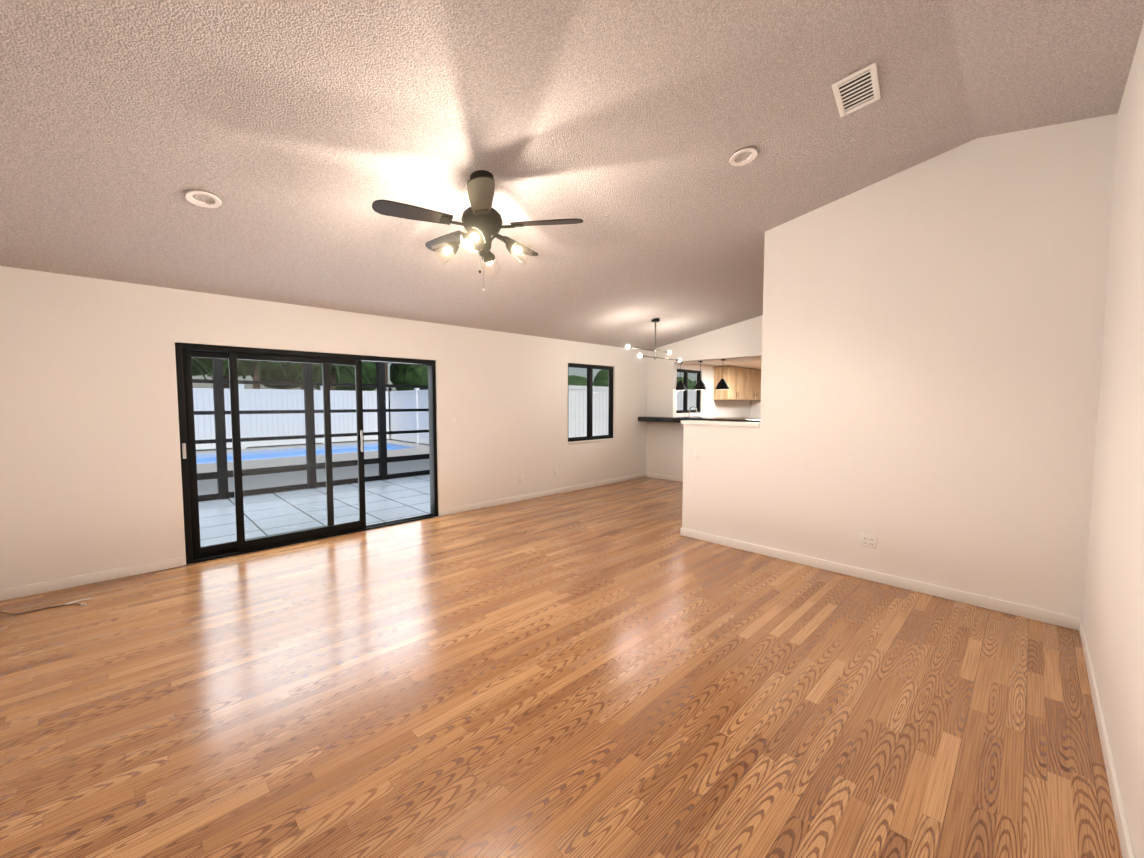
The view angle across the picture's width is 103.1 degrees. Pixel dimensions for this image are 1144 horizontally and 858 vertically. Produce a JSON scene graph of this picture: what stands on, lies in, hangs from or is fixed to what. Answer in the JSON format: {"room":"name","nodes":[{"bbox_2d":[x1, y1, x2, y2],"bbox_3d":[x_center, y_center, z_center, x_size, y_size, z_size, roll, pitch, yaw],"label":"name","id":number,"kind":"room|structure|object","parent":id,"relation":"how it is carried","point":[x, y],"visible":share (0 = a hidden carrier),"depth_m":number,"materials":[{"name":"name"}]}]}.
{"room":"living room","nodes":[
{"label":"living room","id":0,"kind":"room"},
{"bbox_2d":[0,266,750,589],"bbox_3d":[0.175,-0.286,7.844,13.230,2.870,0.150,-3,5,-44],"label":"wall","id":1,"kind":"structure","parent":0,"point":[90,470],"depth_m":4.01,"materials":[{"name":"paint"}]},
{"bbox_2d":[0,557,182,600],"bbox_3d":[-3.957,1.232,3.757,1.130,0.085,0.014,-3,5,-44],"label":"baseboard","id":2,"kind":"structure","parent":1,"relation":"attached to","point":[53,585],"depth_m":3.73,"materials":[{"name":"white wood"}]},
{"bbox_2d":[175,343,437,563],"bbox_3d":[-2.692,0.183,5.050,2.524,2.027,0.135,-3,5,-44],"label":"sliding door","id":3,"kind":"structure","parent":1,"relation":"in","point":[194,549],"depth_m":4.60,"materials":[{"name":"black"}]},
{"bbox_2d":[441,473,647,515],"bbox_3d":[-0.112,1.008,7.521,4.500,0.085,0.018,-3,5,-44],"label":"baseboard","id":4,"kind":"structure","parent":1,"relation":"attached to","point":[449,511],"depth_m":7.04,"materials":[{"name":"white wood"}]},
{"bbox_2d":[568,363,614,443],"bbox_3d":[0.325,-0.448,7.939,1.184,1.332,0.130,-3,5,-44],"label":"dining room window","id":5,"kind":"structure","parent":1,"relation":"in","point":[589,437],"depth_m":7.96,"materials":[{"name":"black"}]},
{"bbox_2d":[676,369,701,414],"bbox_3d":[2.541,-0.822,10.096,1.174,0.982,0.130,-3,5,-44],"label":"kitchen window","id":6,"kind":"structure","parent":1,"relation":"in","point":[685,398],"depth_m":10.11,"materials":[{"name":"black metal"}]},
{"bbox_2d":[713,366,736,399],"bbox_3d":[3.684,-1.094,10.892,0.508,0.780,0.348,-3,5,-44],"label":"upper cabinet","id":7,"kind":"object","parent":1,"relation":"attached to","point":[729,373],"depth_m":10.74,"materials":[{"name":"brown wood"}]},
{"bbox_2d":[737,367,748,399],"bbox_3d":[4.038,-1.114,11.239,0.516,0.780,0.348,-3,5,-44],"label":"upper cabinet","id":8,"kind":"object","parent":1,"relation":"attached to","point":[744,383],"depth_m":11.15,"materials":[{"name":"brown wood"}]},
{"bbox_2d":[749,370,756,399],"bbox_3d":[4.395,-1.135,11.589,0.516,0.780,0.348,-3,5,-44],"label":"upper cabinet","id":9,"kind":"object","parent":1,"relation":"attached to","point":[752,373],"depth_m":11.55,"materials":[{"name":"brown wood"}]},
{"bbox_2d":[757,370,760,399],"bbox_3d":[4.749,-1.156,11.936,0.508,0.780,0.348,-3,5,-44],"label":"upper cabinet","id":10,"kind":"object","parent":1,"relation":"attached to","point":[758,371],"depth_m":11.80,"materials":[{"name":"brown wood"}]},
{"bbox_2d":[0,477,1121,857],"bbox_3d":[2.269,1.214,5.796,13.230,0.120,5.830,-3,5,-44],"label":"floor","id":11,"kind":"structure","parent":0,"point":[624,669],"depth_m":2.23,"materials":[{"name":"laminate"}]},
{"bbox_2d":[0,598,91,614],"bbox_3d":[-3.818,1.141,3.197,0.590,0.333,0.148,-3,5,-44],"label":"coaxial cable","id":12,"kind":"object","parent":11,"relation":"on","point":[67,604],"visible":0.94,"depth_m":3.30,"materials":[{"name":"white plastic"}]},
{"bbox_2d":[638,416,662,421],"bbox_3d":[1.587,-0.189,8.717,0.298,0.088,0.588,-3,5,-44],"label":"countertop","id":13,"kind":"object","parent":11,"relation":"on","point":[645,418],"depth_m":8.61,"materials":[{"name":"black stone"}]},
{"bbox_2d":[648,406,696,421],"bbox_3d":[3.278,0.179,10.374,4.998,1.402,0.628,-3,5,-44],"label":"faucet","id":14,"kind":"object","parent":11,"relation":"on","point":[692,406],"depth_m":9.85,"materials":[{"name":"metal"}]},
{"bbox_2d":[665,416,759,422],"bbox_3d":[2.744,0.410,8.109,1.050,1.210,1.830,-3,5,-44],"label":"countertop","id":15,"kind":"structure","parent":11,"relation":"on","point":[676,419],"depth_m":7.88,"materials":[{"name":"black stone"}]},
{"bbox_2d":[0,0,1143,350],"bbox_3d":[0.511,-1.758,3.995,8.430,1.074,5.960,-3,5,-44],"label":"ceiling","id":16,"kind":"structure","parent":0,"point":[298,138],"depth_m":2.63,"materials":[{"name":"white paint"}]},
{"bbox_2d":[185,190,221,207],"bbox_3d":[-2.332,-1.465,2.875,0.184,0.036,0.184,-3,-5,-44],"label":"recessed light","id":17,"kind":"object","parent":16,"relation":"in","point":[217,202],"visible":0.77,"depth_m":2.88,"materials":[{"name":"white"}]},
{"bbox_2d":[372,170,582,290],"bbox_3d":[-0.639,-1.309,3.062,1.292,0.747,1.249,-3,5,-44],"label":"ceiling fan","id":18,"kind":"object","parent":16,"relation":"hanging from","point":[482,221],"visible":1,"depth_m":2.92,"materials":[{"name":"brown metal"}]},
{"bbox_2d":[626,318,680,361],"bbox_3d":[1.255,-1.352,6.843,1.330,0.610,0.120,-3,5,-44],"label":"dining chandelier","id":19,"kind":"object","parent":16,"relation":"hanging from","point":[655,320],"visible":0.98,"depth_m":6.82,"materials":[{"name":"black"}]},
{"bbox_2d":[729,148,757,165],"bbox_3d":[1.171,-1.872,3.108,0.184,0.036,0.184,-3,-5,-44],"label":"recessed light","id":20,"kind":"object","parent":16,"relation":"in","point":[734,162],"visible":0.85,"depth_m":3.11,"materials":[{"name":"white"}]},
{"bbox_2d":[831,62,880,117],"bbox_3d":[1.648,-1.953,2.630,0.210,0.012,0.360,-10,-3,38],"label":"ceiling vent","id":21,"kind":"object","parent":16,"relation":"in","point":[856,90],"visible":1,"depth_m":2.62,"materials":[{"name":"white metal"}]},
{"bbox_2d":[646,315,762,476],"bbox_3d":[3.519,-0.772,7.011,0.120,3.700,5.680,-3,5,-44],"label":"wall","id":22,"kind":"structure","parent":0,"point":[664,453],"depth_m":8.59,"materials":[{"name":"paint"}]},
{"bbox_2d":[648,473,682,481],"bbox_3d":[2.348,0.967,8.216,0.014,0.085,2.390,-3,5,-44],"label":"baseboard","id":23,"kind":"structure","parent":22,"relation":"attached to","point":[659,476],"depth_m":8.76,"materials":[{"name":"white wood"}]},
{"bbox_2d":[701,360,761,369],"bbox_3d":[5.225,-1.446,8.648,4.780,0.150,5.960,-3,5,-44],"label":"ceiling","id":24,"kind":"structure","parent":0,"point":[754,364],"depth_m":10.38,"materials":[{"name":"white paint"}]},
{"bbox_2d":[683,356,761,363],"bbox_3d":[4.008,-1.224,7.044,0.660,0.099,5.078,-3,5,-44],"label":"soffit beam","id":25,"kind":"structure","parent":24,"relation":"attached to","point":[730,360],"depth_m":8.28,"materials":[{"name":"paint"}]},
{"bbox_2d":[676,362,686,389],"bbox_3d":[2.072,-1.006,8.676,0.250,0.529,0.250,-3,5,-44],"label":"pendant light","id":26,"kind":"object","parent":25,"relation":"hanging from","point":[680,385],"visible":0.98,"depth_m":8.62,"materials":[{"name":"black metal"}]},
{"bbox_2d":[693,361,706,389],"bbox_3d":[2.366,-0.988,8.377,0.250,0.529,0.250,-3,5,-44],"label":"pendant light","id":27,"kind":"object","parent":25,"relation":"hanging from","point":[700,385],"visible":1,"depth_m":8.32,"materials":[{"name":"black metal"}]},
{"bbox_2d":[715,359,728,389],"bbox_3d":[2.674,-0.970,8.063,0.250,0.529,0.250,-3,5,-44],"label":"pendant light","id":28,"kind":"object","parent":25,"relation":"hanging from","point":[722,384],"visible":1,"depth_m":8.01,"materials":[{"name":"black metal"}]},
{"bbox_2d":[750,400,760,417],"bbox_3d":[6.885,-0.969,10.308,0.150,3.700,5.980,-3,5,-44],"label":"wall","id":29,"kind":"structure","parent":0,"point":[755,408],"depth_m":12.21,"materials":[{"name":"paint"}]},
{"bbox_2d":[682,113,1117,617],"bbox_3d":[2.338,-0.592,3.980,0.140,3.700,3.000,-3,5,-44],"label":"wall","id":30,"kind":"structure","parent":0,"point":[932,331],"depth_m":3.43,"materials":[{"name":"paint"}]},
{"bbox_2d":[694,449,699,459],"bbox_3d":[1.351,0.274,4.928,0.016,0.115,0.075,-3,5,-44],"label":"light switch","id":31,"kind":"object","parent":30,"relation":"attached to","point":[697,454],"visible":1,"depth_m":4.92,"materials":[{"name":"white plastic"}]},
{"bbox_2d":[681,420,759,426],"bbox_3d":[1.576,-0.059,4.790,0.190,0.039,0.874,-3,5,-44],"label":"trim","id":32,"kind":"structure","parent":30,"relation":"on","point":[727,423],"depth_m":4.70,"materials":[{"name":"white"}]},
{"bbox_2d":[860,533,876,548],"bbox_3d":[2.488,0.941,3.811,0.009,0.115,0.121,-3,5,-44],"label":"electrical outlet","id":33,"kind":"object","parent":30,"relation":"attached to","point":[868,541],"visible":1,"depth_m":3.81,"materials":[{"name":"white plastic"}]},
{"bbox_2d":[680,527,1075,629],"bbox_3d":[2.268,1.215,4.049,0.014,0.085,2.984,-3,5,-44],"label":"baseboard","id":34,"kind":"structure","parent":30,"relation":"attached to","point":[1050,617],"depth_m":3.64,"materials":[{"name":"white wood"}]},
{"bbox_2d":[1083,23,1143,857],"bbox_3d":[4.258,-0.573,3.659,13.230,3.700,0.150,-3,5,-44],"label":"wall","id":35,"kind":"structure","parent":0,"point":[1113,616],"depth_m":2.02,"materials":[{"name":"paint"}]},
{"bbox_2d":[1076,617,1134,857],"bbox_3d":[1.471,1.388,1.150,5.220,0.085,0.014,-3,5,-44],"label":"baseboard","id":36,"kind":"structure","parent":35,"relation":"attached to","point":[1127,851],"depth_m":1.83,"materials":[{"name":"white wood"}]},
{"label":"outside","id":37,"kind":"structure","parent":0,"visible":0},
{"bbox_2d":[186,474,433,564],"bbox_3d":[-5.454,1.366,4.915,11.200,0.280,3.420,-3,5,-44],"label":"patio floor","id":38,"kind":"structure","parent":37,"point":[395,499],"depth_m":6.47,"materials":[{"name":"tile"}]},
{"bbox_2d":[192,358,429,501],"bbox_3d":[-5.278,-0.175,5.143,10.400,2.770,3.130,-3,5,-44],"label":"screen enclosure","id":39,"kind":"object","parent":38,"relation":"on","point":[222,474],"visible":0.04,"depth_m":7.87,"materials":[{"name":"black metal"}]},
{"bbox_2d":[196,439,429,494],"bbox_3d":[-1.773,0.452,20.268,54.000,0.280,20.220,-3,5,-44],"label":"deck","id":40,"kind":"object","parent":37,"point":[349,473],"visible":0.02,"depth_m":10.69,"materials":[{"name":"grey"}]},
{"bbox_2d":[196,443,416,463],"bbox_3d":[-9.596,1.461,12.582,10.000,1.379,2.700,-3,5,-44],"label":"pool","id":41,"kind":"object","parent":40,"relation":"in","point":[211,457],"visible":0.12,"depth_m":14.44,"materials":[{"name":"blue liquid"}]},
{"bbox_2d":[193,384,695,449],"bbox_3d":[1.399,-0.712,19.822,58.160,2.095,9.760,-3,5,-44],"label":"fence","id":42,"kind":"object","parent":40,"relation":"on","point":[416,398],"visible":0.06,"depth_m":15.49,"materials":[{"name":"white plastic"}]},
{"bbox_3d":[-22.901,-0.574,37.487,100.000,0.279,34.000,-3,5,-44],"label":"lawn","id":43,"kind":"structure","parent":0,"visible":0},
{"bbox_2d":[191,357,695,390],"bbox_3d":[-7.744,-4.243,25.983,62.946,8.547,11.779,-3,5,-44],"label":"trees","id":44,"kind":"object","parent":43,"relation":"on","point":[404,374],"depth_m":22.19,"materials":[{"name":"green plant"}]}
]}

